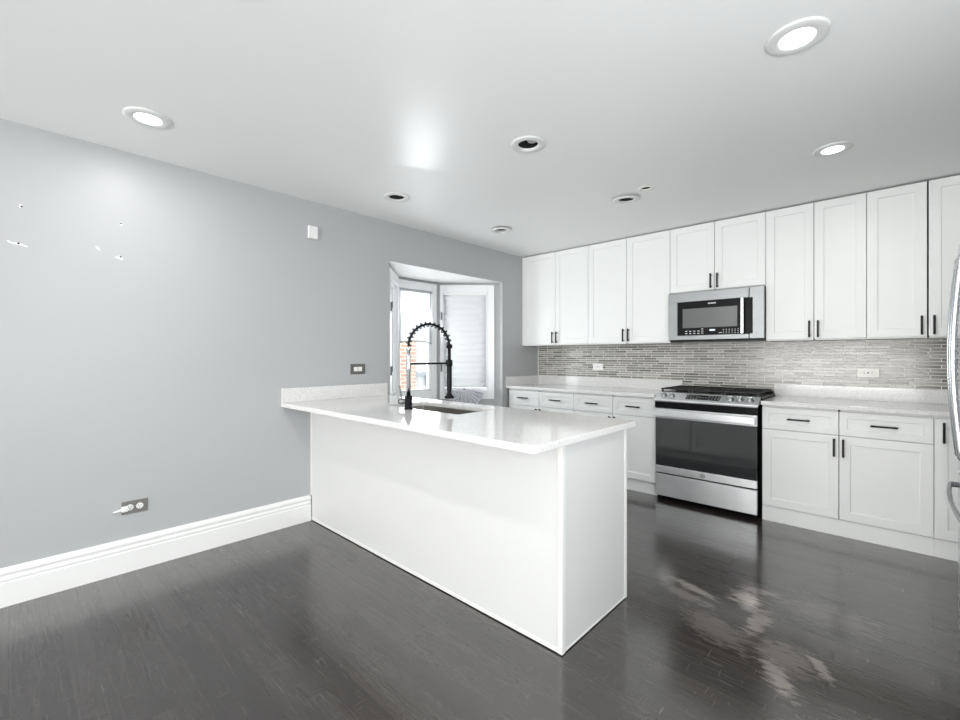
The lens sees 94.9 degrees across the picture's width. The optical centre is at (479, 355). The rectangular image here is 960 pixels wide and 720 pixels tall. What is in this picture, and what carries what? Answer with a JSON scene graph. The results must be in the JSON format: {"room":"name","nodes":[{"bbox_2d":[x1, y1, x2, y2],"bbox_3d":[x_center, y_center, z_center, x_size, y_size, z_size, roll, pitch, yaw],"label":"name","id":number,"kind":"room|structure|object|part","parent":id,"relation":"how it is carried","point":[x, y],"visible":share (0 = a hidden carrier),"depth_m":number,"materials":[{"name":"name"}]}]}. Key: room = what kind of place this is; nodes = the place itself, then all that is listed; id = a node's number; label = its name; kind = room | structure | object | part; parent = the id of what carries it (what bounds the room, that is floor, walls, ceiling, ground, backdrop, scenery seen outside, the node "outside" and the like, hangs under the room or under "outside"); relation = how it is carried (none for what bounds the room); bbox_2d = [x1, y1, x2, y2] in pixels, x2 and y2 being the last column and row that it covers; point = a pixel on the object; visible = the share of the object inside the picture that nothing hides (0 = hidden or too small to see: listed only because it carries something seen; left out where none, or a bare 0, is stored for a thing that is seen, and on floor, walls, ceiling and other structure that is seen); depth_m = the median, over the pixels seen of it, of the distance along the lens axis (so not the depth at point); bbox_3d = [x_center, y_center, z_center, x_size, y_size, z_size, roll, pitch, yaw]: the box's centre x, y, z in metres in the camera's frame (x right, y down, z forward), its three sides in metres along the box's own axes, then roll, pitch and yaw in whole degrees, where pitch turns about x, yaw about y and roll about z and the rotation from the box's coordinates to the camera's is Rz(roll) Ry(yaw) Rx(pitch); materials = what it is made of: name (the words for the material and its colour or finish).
{"room":"kitchen","nodes":[
{"label":"kitchen","id":0,"kind":"room"},
{"bbox_2d":[0,118,537,567],"bbox_3d":[-3.077,0.033,1.938,0.615,2.448,10.500,0,0,43],"label":"wall","id":1,"kind":"structure","parent":0,"point":[158,372],"depth_m":2.72,"materials":[{"name":"grey paint"}]},
{"bbox_2d":[7,240,28,246],"bbox_3d":[-2.362,-0.574,2.251,0.002,0.022,0.078,0,0,43],"label":"smear","id":2,"kind":"object","parent":1,"relation":"attached to","point":[16,243],"visible":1,"depth_m":2.25,"materials":[{"name":"white"}]},
{"bbox_2d":[121,498,147,514],"bbox_3d":[-2.033,0.887,2.595,0.010,0.075,0.123,0,0,43],"label":"wall outlet","id":3,"kind":"object","parent":1,"relation":"attached to","point":[138,505],"visible":1,"depth_m":2.60,"materials":[{"name":"grey plastic"}]},
{"bbox_2d":[113,506,127,512],"bbox_3d":[-2.069,0.887,2.536,0.021,0.032,0.069,0,0,43],"label":"plug adapter","id":4,"kind":"object","parent":3,"relation":"attached to","point":[125,508],"visible":1,"depth_m":2.54,"materials":[{"name":"white plastic"}]},
{"bbox_2d":[128,504,133,510],"bbox_3d":[-2.047,0.886,2.576,0.004,0.035,0.035,0,0,43],"label":"socket","id":5,"kind":"object","parent":3,"relation":"attached to","point":[130,506],"depth_m":2.58,"materials":[{"name":"white plastic"}]},
{"bbox_2d":[136,502,142,508],"bbox_3d":[-2.015,0.886,2.610,0.004,0.035,0.035,0,0,43],"label":"socket","id":6,"kind":"object","parent":3,"relation":"attached to","point":[139,505],"depth_m":2.61,"materials":[{"name":"white plastic"}]},
{"bbox_2d":[0,495,310,607],"bbox_3d":[-3.865,1.161,0.631,0.020,0.192,7.515,0,0,43],"label":"baseboard","id":7,"kind":"structure","parent":1,"relation":"attached to","point":[22,582],"depth_m":2.60,"materials":[{"name":"white paint"}]},
{"bbox_2d":[307,224,317,240],"bbox_3d":[-1.285,-0.949,3.386,0.022,0.110,0.087,0,0,43],"label":"wall sensor","id":8,"kind":"object","parent":1,"relation":"attached to","point":[312,231],"visible":1,"depth_m":3.37,"materials":[{"name":"white plastic"}]},
{"bbox_2d":[350,364,364,373],"bbox_3d":[-1.019,0.109,3.679,0.009,0.084,0.138,0,0,43],"label":"outlet","id":9,"kind":"object","parent":1,"relation":"attached to","point":[354,368],"visible":1,"depth_m":3.67,"materials":[{"name":"grey"}]},
{"bbox_2d":[389,267,398,395],"bbox_3d":[-0.862,-0.159,4.331,0.097,1.309,0.626,0,0,-3],"label":"window","id":10,"kind":"structure","parent":1,"relation":"in","point":[393,278],"depth_m":4.56,"materials":[{"name":"white plastic"}]},
{"bbox_3d":[-0.890,-0.166,4.334,0.004,1.094,0.470,0,0,-3],"label":"glass","id":11,"kind":"part","parent":10,"relation":"part of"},
{"bbox_2d":[399,279,436,398],"bbox_3d":[-0.702,-0.159,4.862,0.078,1.309,0.522,0,0,45],"label":"window","id":12,"kind":"structure","parent":1,"relation":"in","point":[430,392],"depth_m":4.98,"materials":[{"name":"white plastic"}]},
{"bbox_2d":[400,287,431,343],"bbox_3d":[-0.704,-0.433,4.825,0.030,0.592,0.445,0,0,45],"label":"shade","id":13,"kind":"object","parent":12,"relation":"attached to","point":[415,305],"visible":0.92,"depth_m":4.82,"materials":[{"name":"white"}]},
{"bbox_2d":[389,266,499,285],"bbox_3d":[-0.514,-0.827,4.706,0.575,0.032,1.627,0,0,43],"label":"trim","id":14,"kind":"structure","parent":1,"relation":"attached to","point":[402,278],"depth_m":5.06,"materials":[{"name":"grey"}]},
{"bbox_2d":[445,388,483,403],"bbox_3d":[-0.179,0.478,4.975,0.443,0.232,0.057,0,0,-1],"label":"fan","id":15,"kind":"object","parent":1,"relation":"attached to","point":[473,396],"visible":0.83,"depth_m":4.98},
{"bbox_2d":[440,285,493,398],"bbox_3d":[-0.149,-0.159,5.073,0.627,1.309,0.097,0,0,-1],"label":"window","id":16,"kind":"structure","parent":1,"relation":"in","point":[488,393],"depth_m":5.05,"materials":[{"name":"white plastic"}]},
{"bbox_2d":[443,293,486,386],"bbox_3d":[-0.170,-0.185,5.060,0.506,1.085,0.030,0,0,-1],"label":"blind","id":17,"kind":"object","parent":16,"relation":"attached to","point":[464,313],"visible":0.94,"depth_m":5.06,"materials":[{"name":"white fabric"}]},
{"bbox_3d":[-0.170,-0.710,5.060,0.506,0.036,0.030,0,0,-1],"label":"head rail","id":18,"kind":"part","parent":17,"relation":"part of","materials":[{"name":"white paint"}]},
{"bbox_2d":[0,0,959,257],"bbox_3d":[-1.301,-1.206,0.276,4.250,0.030,10.500,0,0,43],"label":"ceiling","id":19,"kind":"structure","parent":0,"point":[346,105],"depth_m":2.04,"materials":[{"name":"white paint"}]},
{"bbox_2d":[122,107,171,128],"bbox_3d":[-1.661,-1.186,2.204,0.200,0.009,0.200,0,0,43],"label":"recessed light","id":20,"kind":"object","parent":19,"relation":"in","point":[142,116],"visible":1,"depth_m":2.19,"materials":[{"name":"white"}]},
{"bbox_2d":[383,192,409,201],"bbox_3d":[-0.625,-1.251,3.300,0.196,0.139,0.196,0,0,43],"label":"recessed light","id":21,"kind":"object","parent":19,"relation":"in","point":[392,196],"visible":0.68,"depth_m":3.32,"materials":[{"name":"white"}]},
{"bbox_2d":[491,227,511,233],"bbox_3d":[0.197,-1.245,4.133,0.196,0.151,0.196,0,0,43],"label":"recessed light","id":22,"kind":"object","parent":19,"relation":"in","point":[496,228],"visible":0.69,"depth_m":4.14,"materials":[{"name":"white"}]},
{"bbox_2d":[511,136,545,152],"bbox_3d":[0.270,-1.251,2.476,0.196,0.139,0.196,0,0,43],"label":"recessed light","id":23,"kind":"object","parent":19,"relation":"in","point":[524,144],"visible":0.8,"depth_m":2.49,"materials":[{"name":"white"}]},
{"bbox_2d":[613,196,639,203],"bbox_3d":[1.107,-1.246,3.339,0.196,0.148,0.196,0,0,43],"label":"recessed light","id":24,"kind":"object","parent":19,"relation":"in","point":[624,199],"visible":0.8,"depth_m":3.37,"materials":[{"name":"white"}]},
{"bbox_2d":[638,185,653,190],"bbox_3d":[1.178,-1.212,3.124,0.104,0.056,0.104,0,0,43],"label":"smoke detector","id":25,"kind":"object","parent":19,"relation":"attached to","point":[646,186],"visible":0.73,"depth_m":3.14,"materials":[{"name":"white plastic"}]},
{"bbox_2d":[765,16,830,55],"bbox_3d":[1.183,-1.186,1.645,0.200,0.009,0.200,0,0,43],"label":"recessed light","id":26,"kind":"object","parent":19,"relation":"in","point":[800,35],"visible":1,"depth_m":1.63,"materials":[{"name":"white"}]},
{"bbox_2d":[813,141,853,156],"bbox_3d":[2.028,-1.186,2.534,0.184,0.009,0.184,0,0,43],"label":"recessed light","id":27,"kind":"object","parent":19,"relation":"in","point":[835,148],"visible":1,"depth_m":2.52,"materials":[{"name":"white"}]},
{"bbox_2d":[0,489,959,719],"bbox_3d":[-1.301,1.282,0.276,4.250,0.050,10.500,0,0,43],"label":"floor","id":28,"kind":"structure","parent":0,"point":[723,615],"depth_m":1.97,"materials":[{"name":"grey wood"}]},
{"bbox_2d":[310,412,626,654],"bbox_3d":[-0.258,0.815,2.849,2.255,0.884,0.651,0,0,43],"label":"base cabinet","id":29,"kind":"object","parent":28,"relation":"on","point":[536,544],"visible":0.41,"depth_m":2.19,"materials":[{"name":"white laminate"}]},
{"bbox_3d":[-1.288,0.719,3.382,0.021,0.692,0.022,0,0,43],"label":"corner trim","id":30,"kind":"part","parent":29,"relation":"part of","materials":[{"name":"white wood"}]},
{"bbox_2d":[281,383,635,453],"bbox_3d":[-0.308,0.305,2.780,2.275,0.136,0.925,0,0,43],"label":"countertop","id":31,"kind":"structure","parent":29,"relation":"on","point":[516,429],"depth_m":2.40,"materials":[{"name":"white stone"}]},
{"bbox_2d":[398,321,453,409],"bbox_3d":[-0.352,0.059,2.844,0.368,0.566,0.089,0,0,4],"label":"spring faucet","id":32,"kind":"object","parent":31,"relation":"on","point":[407,401],"visible":1,"depth_m":2.83,"materials":[{"name":"black metal"}]},
{"bbox_3d":[-0.500,0.296,2.867,0.064,0.040,0.040,0,0,36],"label":"handle","id":33,"kind":"part","parent":32,"relation":"part of","materials":[{"name":"silver metal"}]},
{"bbox_3d":[-0.319,0.046,2.842,0.283,0.040,0.042,0,0,-2],"label":"dock arm","id":34,"kind":"part","parent":32,"relation":"part of","materials":[{"name":"black metal"}]},
{"bbox_2d":[403,405,476,413],"bbox_3d":[-0.276,0.476,2.954,0.785,0.203,0.408,0,0,43],"label":"sink","id":35,"kind":"object","parent":31,"relation":"in","point":[423,407],"visible":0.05,"depth_m":3.19,"materials":[{"name":"metal"}]},
{"bbox_3d":[0.344,0.813,1.857,0.022,0.880,0.026,0,0,43],"label":"corner trim","id":36,"kind":"part","parent":29,"relation":"part of","materials":[{"name":"white wood"}]},
{"bbox_3d":[0.547,0.810,2.075,0.016,0.871,0.569,0,0,43],"label":"panel","id":37,"kind":"part","parent":29,"relation":"part of","materials":[{"name":"white laminate"}]},
{"bbox_3d":[0.749,0.813,2.290,0.022,0.880,0.022,0,0,43],"label":"corner trim","id":38,"kind":"part","parent":29,"relation":"part of","materials":[{"name":"white wood"}]},
{"bbox_2d":[509,389,574,413],"bbox_3d":[0.843,0.816,5.018,0.854,0.883,0.642,0,0,43],"label":"base cabinet","id":39,"kind":"object","parent":28,"relation":"on","point":[552,401],"visible":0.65,"depth_m":4.78,"materials":[{"name":"white paint"}]},
{"bbox_3d":[0.495,0.848,4.963,0.418,0.582,0.020,0,0,43],"label":"door","id":40,"kind":"part","parent":39,"relation":"part of","materials":[{"name":"white paint"}]},
{"bbox_3d":[0.495,0.471,4.963,0.418,0.164,0.020,0,0,43],"label":"drawer","id":41,"kind":"part","parent":39,"relation":"part of","materials":[{"name":"white paint"}]},
{"bbox_3d":[0.807,0.471,4.671,0.429,0.164,0.020,0,0,43],"label":"drawer","id":42,"kind":"part","parent":39,"relation":"part of","materials":[{"name":"white paint"}]},
{"bbox_3d":[0.807,0.848,4.671,0.429,0.582,0.020,0,0,43],"label":"door","id":43,"kind":"part","parent":39,"relation":"part of","materials":[{"name":"white paint"}]},
{"bbox_2d":[506,375,682,397],"bbox_3d":[1.153,0.307,4.727,1.747,0.132,0.643,0,0,43],"label":"countertop","id":44,"kind":"structure","parent":39,"relation":"on","point":[633,387],"depth_m":4.79,"materials":[{"name":"white stone"}]},
{"bbox_2d":[574,393,657,494],"bbox_3d":[1.462,0.816,4.438,0.841,0.883,0.642,0,0,43],"label":"base cabinet","id":45,"kind":"object","parent":28,"relation":"on","point":[641,438],"visible":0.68,"depth_m":4.08,"materials":[{"name":"white paint"}]},
{"bbox_3d":[1.122,0.471,4.377,0.424,0.164,0.020,0,0,43],"label":"drawer","id":46,"kind":"part","parent":45,"relation":"part of","materials":[{"name":"white paint"}]},
{"bbox_3d":[1.122,0.848,4.377,0.424,0.582,0.020,0,0,43],"label":"door","id":47,"kind":"part","parent":45,"relation":"part of","materials":[{"name":"white paint"}]},
{"bbox_3d":[1.429,0.471,4.090,0.410,0.164,0.020,0,0,43],"label":"drawer","id":48,"kind":"part","parent":45,"relation":"part of","materials":[{"name":"white paint"}]},
{"bbox_3d":[1.429,0.848,4.090,0.410,0.582,0.020,0,0,43],"label":"door","id":49,"kind":"part","parent":45,"relation":"part of","materials":[{"name":"white paint"}]},
{"bbox_2d":[653,385,774,517],"bbox_3d":[2.030,0.772,3.838,0.795,0.970,0.698,0,0,43],"label":"gas range","id":50,"kind":"object","parent":28,"relation":"on","point":[709,438],"visible":1,"depth_m":3.59,"materials":[{"name":"silver metal"}]},
{"bbox_3d":[1.812,0.495,3.605,0.767,0.060,0.060,0,0,43],"label":"handle","id":51,"kind":"part","parent":50,"relation":"part of","materials":[{"name":"silver metal"}]},
{"bbox_3d":[1.841,0.500,3.636,0.771,0.085,0.028,0,0,43],"label":"oven door","id":52,"kind":"part","parent":50,"relation":"part of","materials":[{"name":"silver metal"}]},
{"bbox_3d":[1.841,0.988,3.636,0.771,0.062,0.028,0,0,43],"label":"rail","id":53,"kind":"part","parent":50,"relation":"part of","materials":[{"name":"silver metal"}]},
{"bbox_3d":[1.841,1.125,3.636,0.771,0.188,0.028,0,0,43],"label":"drawer","id":54,"kind":"part","parent":50,"relation":"part of","materials":[{"name":"silver metal"}]},
{"bbox_3d":[1.859,0.358,3.655,0.787,0.074,0.128,0,0,43],"label":"control panel","id":55,"kind":"part","parent":50,"relation":"part of","materials":[{"name":"silver metal"}]},
{"bbox_3d":[1.880,1.236,3.678,0.739,0.030,0.015,0,0,43],"label":"toe panel","id":56,"kind":"part","parent":50,"relation":"part of","materials":[{"name":"black plastic"}]},
{"bbox_2d":[661,390,774,399],"bbox_3d":[2.080,0.333,3.892,0.795,0.019,0.551,0,0,43],"label":"cooktop","id":57,"kind":"object","parent":50,"relation":"in","point":[769,394],"depth_m":3.71,"materials":[{"name":"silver metal"}]},
{"bbox_3d":[2.043,0.339,3.464,0.052,0.045,0.052,0,0,43],"label":"knob","id":58,"kind":"part","parent":50,"relation":"part of","materials":[{"name":"silver metal"}]},
{"bbox_3d":[2.182,0.314,3.631,0.120,0.018,0.120,0,0,43],"label":"burner","id":59,"kind":"part","parent":50,"relation":"part of","materials":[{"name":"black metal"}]},
{"bbox_3d":[2.095,0.339,3.416,0.052,0.045,0.052,0,0,43],"label":"knob","id":60,"kind":"part","parent":50,"relation":"part of","materials":[{"name":"silver metal"}]},
{"bbox_2d":[762,405,933,555],"bbox_3d":[2.699,0.816,3.280,0.921,0.883,0.642,0,0,43],"label":"base cabinet","id":61,"kind":"object","parent":28,"relation":"on","point":[858,475],"visible":0.98,"depth_m":3.03,"materials":[{"name":"white paint"}]},
{"bbox_3d":[2.323,0.469,3.216,0.135,0.012,0.034,0,0,43],"label":"handle","id":62,"kind":"part","parent":61,"relation":"part of","materials":[{"name":"black metal"}]},
{"bbox_3d":[2.341,0.471,3.236,0.456,0.164,0.020,0,0,43],"label":"drawer","id":63,"kind":"part","parent":61,"relation":"part of","materials":[{"name":"white paint"}]},
{"bbox_3d":[2.341,0.848,3.236,0.456,0.582,0.020,0,0,43],"label":"door","id":64,"kind":"part","parent":61,"relation":"part of","materials":[{"name":"white paint"}]},
{"bbox_3d":[2.471,0.639,3.077,0.012,0.125,0.034,0,0,43],"label":"handle","id":65,"kind":"part","parent":61,"relation":"part of","materials":[{"name":"black metal"}]},
{"bbox_3d":[2.508,0.639,3.042,0.012,0.125,0.034,0,0,43],"label":"handle","id":66,"kind":"part","parent":61,"relation":"part of","materials":[{"name":"black metal"}]},
{"bbox_2d":[761,384,949,416],"bbox_3d":[2.981,0.307,3.015,1.732,0.132,0.643,0,0,43],"label":"countertop","id":67,"kind":"structure","parent":61,"relation":"on","point":[927,402],"depth_m":3.26,"materials":[{"name":"white stone"}]},
{"bbox_3d":[2.659,0.469,2.901,0.135,0.012,0.034,0,0,43],"label":"handle","id":68,"kind":"part","parent":61,"relation":"part of","materials":[{"name":"black metal"}]},
{"bbox_3d":[2.678,0.471,2.921,0.458,0.164,0.020,0,0,43],"label":"drawer","id":69,"kind":"part","parent":61,"relation":"part of","materials":[{"name":"white paint"}]},
{"bbox_3d":[2.678,0.848,2.921,0.458,0.582,0.020,0,0,43],"label":"door","id":70,"kind":"part","parent":61,"relation":"part of","materials":[{"name":"white paint"}]},
{"bbox_2d":[934,416,959,561],"bbox_3d":[3.323,0.816,2.696,0.786,0.883,0.642,0,0,43],"label":"base cabinet","id":71,"kind":"object","parent":28,"relation":"on","point":[946,469],"visible":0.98,"depth_m":2.73,"materials":[{"name":"white paint"}]},
{"bbox_3d":[2.858,0.475,2.714,0.012,0.128,0.034,0,0,43],"label":"handle","id":72,"kind":"part","parent":71,"relation":"part of","materials":[{"name":"black metal"}]},
{"bbox_2d":[944,244,959,626],"bbox_3d":[2.090,0.379,1.407,0.825,1.753,0.908,0,0,43],"label":"refrigerator","id":73,"kind":"object","parent":28,"relation":"on","point":[953,327],"visible":1,"depth_m":1.64,"materials":[{"name":"grey metal"}]},
{"bbox_3d":[1.843,0.006,1.700,0.060,0.784,0.021,0,0,43],"label":"handle","id":74,"kind":"part","parent":73,"relation":"part of","materials":[{"name":"silver metal"}]},
{"bbox_3d":[1.812,0.567,1.668,0.063,0.023,0.810,0,0,43],"label":"handle","id":75,"kind":"part","parent":73,"relation":"part of","materials":[{"name":"silver metal"}]},
{"bbox_3d":[1.782,0.006,1.635,0.060,0.784,0.021,0,0,43],"label":"handle","id":76,"kind":"part","parent":73,"relation":"part of","materials":[{"name":"silver metal"}]},
{"bbox_3d":[1.859,0.858,1.624,0.066,0.678,0.908,0,0,43],"label":"freezer drawer","id":77,"kind":"part","parent":73,"relation":"part of","materials":[{"name":"silver metal"}]},
{"bbox_3d":[2.015,0.007,1.790,0.066,1.010,0.452,0,0,43],"label":"door","id":78,"kind":"part","parent":73,"relation":"part of","materials":[{"name":"silver metal"}]},
{"bbox_2d":[574,339,938,395],"bbox_3d":[2.328,0.033,4.152,4.250,2.448,0.120,0,0,43],"label":"wall","id":79,"kind":"structure","parent":0,"point":[900,339],"depth_m":4.03,"materials":[{"name":"grey paint"}]},
{"bbox_2d":[522,246,589,345],"bbox_3d":[0.931,-0.653,5.118,0.886,1.061,0.360,0,0,43],"label":"upper cabinet","id":80,"kind":"object","parent":79,"relation":"attached to","point":[554,284],"visible":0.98,"depth_m":4.98,"materials":[{"name":"white paint"}]},
{"bbox_3d":[0.695,-0.656,5.154,0.445,1.046,0.020,0,0,43],"label":"door","id":81,"kind":"part","parent":80,"relation":"part of","materials":[{"name":"white paint"}]},
{"bbox_3d":[1.010,-0.656,4.858,0.412,1.046,0.020,0,0,43],"label":"door","id":82,"kind":"part","parent":80,"relation":"part of","materials":[{"name":"white paint"}]},
{"bbox_2d":[588,230,681,344],"bbox_3d":[1.567,-0.653,4.523,0.853,1.061,0.360,0,0,43],"label":"upper cabinet","id":83,"kind":"object","parent":79,"relation":"attached to","point":[629,278],"visible":0.99,"depth_m":4.40,"materials":[{"name":"white paint"}]},
{"bbox_3d":[1.318,-0.656,4.570,0.423,1.046,0.020,0,0,43],"label":"door","id":84,"kind":"part","parent":83,"relation":"part of","materials":[{"name":"white paint"}]},
{"bbox_3d":[1.630,-0.656,4.278,0.424,1.046,0.020,0,0,43],"label":"door","id":85,"kind":"part","parent":83,"relation":"part of","materials":[{"name":"white paint"}]},
{"bbox_2d":[670,212,765,293],"bbox_3d":[2.158,-0.879,3.970,0.763,0.609,0.360,0,0,43],"label":"upper cabinet","id":86,"kind":"object","parent":79,"relation":"attached to","point":[727,253],"visible":0.97,"depth_m":3.83,"materials":[{"name":"white paint"}]},
{"bbox_3d":[1.925,-0.882,4.002,0.377,0.594,0.020,0,0,43],"label":"door","id":87,"kind":"part","parent":86,"relation":"part of","materials":[{"name":"white paint"}]},
{"bbox_3d":[2.026,-0.660,3.871,0.012,0.128,0.034,0,0,43],"label":"handle","id":88,"kind":"part","parent":86,"relation":"part of","materials":[{"name":"black metal"}]},
{"bbox_2d":[668,285,765,342],"bbox_3d":[2.136,-0.352,3.946,0.761,0.442,0.419,0,0,43],"label":"microwave oven","id":89,"kind":"object","parent":86,"relation":"attached to","point":[733,314],"visible":0.99,"depth_m":3.81,"materials":[{"name":"silver metal"}]},
{"bbox_3d":[2.035,-0.335,3.839,0.599,0.299,0.037,0,0,43],"label":"control panel","id":90,"kind":"part","parent":89,"relation":"part of","materials":[{"name":"black glass"}]},
{"bbox_3d":[2.176,-0.334,3.652,0.026,0.302,0.045,0,0,43],"label":"handle","id":91,"kind":"part","parent":89,"relation":"part of","materials":[{"name":"silver metal"}]},
{"bbox_3d":[2.065,-0.660,3.834,0.012,0.128,0.034,0,0,43],"label":"handle","id":92,"kind":"part","parent":86,"relation":"part of","materials":[{"name":"black metal"}]},
{"bbox_3d":[2.204,-0.882,3.741,0.380,0.594,0.020,0,0,43],"label":"door","id":93,"kind":"part","parent":86,"relation":"part of","materials":[{"name":"white paint"}]},
{"bbox_2d":[538,339,957,396],"bbox_3d":[2.282,0.168,4.105,4.246,0.578,0.010,0,0,43],"label":"tile backsplash","id":94,"kind":"structure","parent":79,"relation":"attached to","point":[913,363],"depth_m":3.89,"materials":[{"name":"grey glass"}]},
{"bbox_2d":[593,363,602,369],"bbox_3d":[1.333,0.122,4.982,0.120,0.074,0.010,0,0,43],"label":"wall outlet","id":95,"kind":"object","parent":94,"relation":"attached to","point":[596,366],"visible":1,"depth_m":4.98,"materials":[{"name":"white plastic"}]},
{"bbox_2d":[857,368,878,377],"bbox_3d":[3.008,0.131,3.414,0.128,0.072,0.010,0,0,43],"label":"wall outlet","id":96,"kind":"object","parent":94,"relation":"attached to","point":[861,372],"visible":1,"depth_m":3.41,"materials":[{"name":"white plastic"}]},
{"bbox_2d":[862,371,873,374],"bbox_3d":[3.006,0.131,3.413,0.068,0.034,0.004,0,0,43],"label":"receptacle","id":97,"kind":"object","parent":96,"relation":"attached to","point":[863,372],"depth_m":3.41,"materials":[{"name":"white plastic"}]},
{"bbox_2d":[766,193,867,341],"bbox_3d":[2.663,-0.653,3.498,0.619,1.061,0.360,0,0,43],"label":"upper cabinet","id":98,"kind":"object","parent":79,"relation":"attached to","point":[816,253],"visible":1,"depth_m":3.37,"materials":[{"name":"white paint"}]},
{"bbox_3d":[2.459,-0.656,3.502,0.312,1.046,0.020,0,0,43],"label":"door","id":99,"kind":"part","parent":98,"relation":"part of","materials":[{"name":"white paint"}]},
{"bbox_3d":[2.536,-0.208,3.393,0.012,0.128,0.034,0,0,43],"label":"handle","id":100,"kind":"part","parent":98,"relation":"part of","materials":[{"name":"black metal"}]},
{"bbox_3d":[2.575,-0.208,3.356,0.012,0.128,0.034,0,0,43],"label":"handle","id":101,"kind":"part","parent":98,"relation":"part of","materials":[{"name":"black metal"}]},
{"bbox_3d":[2.685,-0.656,3.291,0.301,1.046,0.020,0,0,43],"label":"door","id":102,"kind":"part","parent":98,"relation":"part of","materials":[{"name":"white paint"}]},
{"bbox_2d":[867,175,959,339],"bbox_3d":[3.120,-0.653,3.068,0.634,1.061,0.361,0,0,43],"label":"upper cabinet","id":103,"kind":"object","parent":79,"relation":"attached to","point":[913,230],"visible":1,"depth_m":3.03,"materials":[{"name":"white paint"}]},
{"bbox_3d":[2.909,-0.656,3.081,0.304,1.046,0.020,0,0,44],"label":"door","id":104,"kind":"part","parent":103,"relation":"part of","materials":[{"name":"white paint"}]},
{"bbox_3d":[2.982,-0.208,2.974,0.012,0.128,0.034,0,0,44],"label":"handle","id":105,"kind":"part","parent":103,"relation":"part of","materials":[{"name":"black metal"}]},
{"bbox_3d":[3.026,-0.208,2.934,0.012,0.128,0.034,0,0,43],"label":"handle","id":106,"kind":"part","parent":103,"relation":"part of","materials":[{"name":"black metal"}]},
{"bbox_3d":[3.142,-0.656,2.862,0.318,1.046,0.020,0,0,43],"label":"door","id":107,"kind":"part","parent":103,"relation":"part of","materials":[{"name":"white paint"}]},
{"label":"outside","id":108,"kind":"structure","parent":0,"visible":0},
{"bbox_3d":[-1.780,1.707,9.970,8.300,0.100,15.000,0,0,43],"label":"ground","id":109,"kind":"structure","parent":108,"visible":0},
{"bbox_2d":[400,342,415,389],"bbox_3d":[-3.544,-0.718,7.683,1.450,4.750,5.450,0,0,43],"label":"brick house","id":110,"kind":"structure","parent":109,"relation":"on","point":[403,352],"depth_m":9.00,"materials":[{"name":"orange brick"}]},
{"bbox_2d":[416,342,484,388],"bbox_3d":[0.066,0.307,10.889,0.140,2.700,4.346,0,0,43],"label":"fence","id":111,"kind":"object","parent":109,"relation":"on","point":[420,346],"visible":0.02,"depth_m":9.50,"materials":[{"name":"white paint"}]},
{"bbox_3d":[-1.224,0.392,9.504,0.070,0.070,0.480,0,0,43],"label":"rail","id":112,"kind":"part","parent":111,"relation":"part of","materials":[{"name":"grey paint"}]}
]}

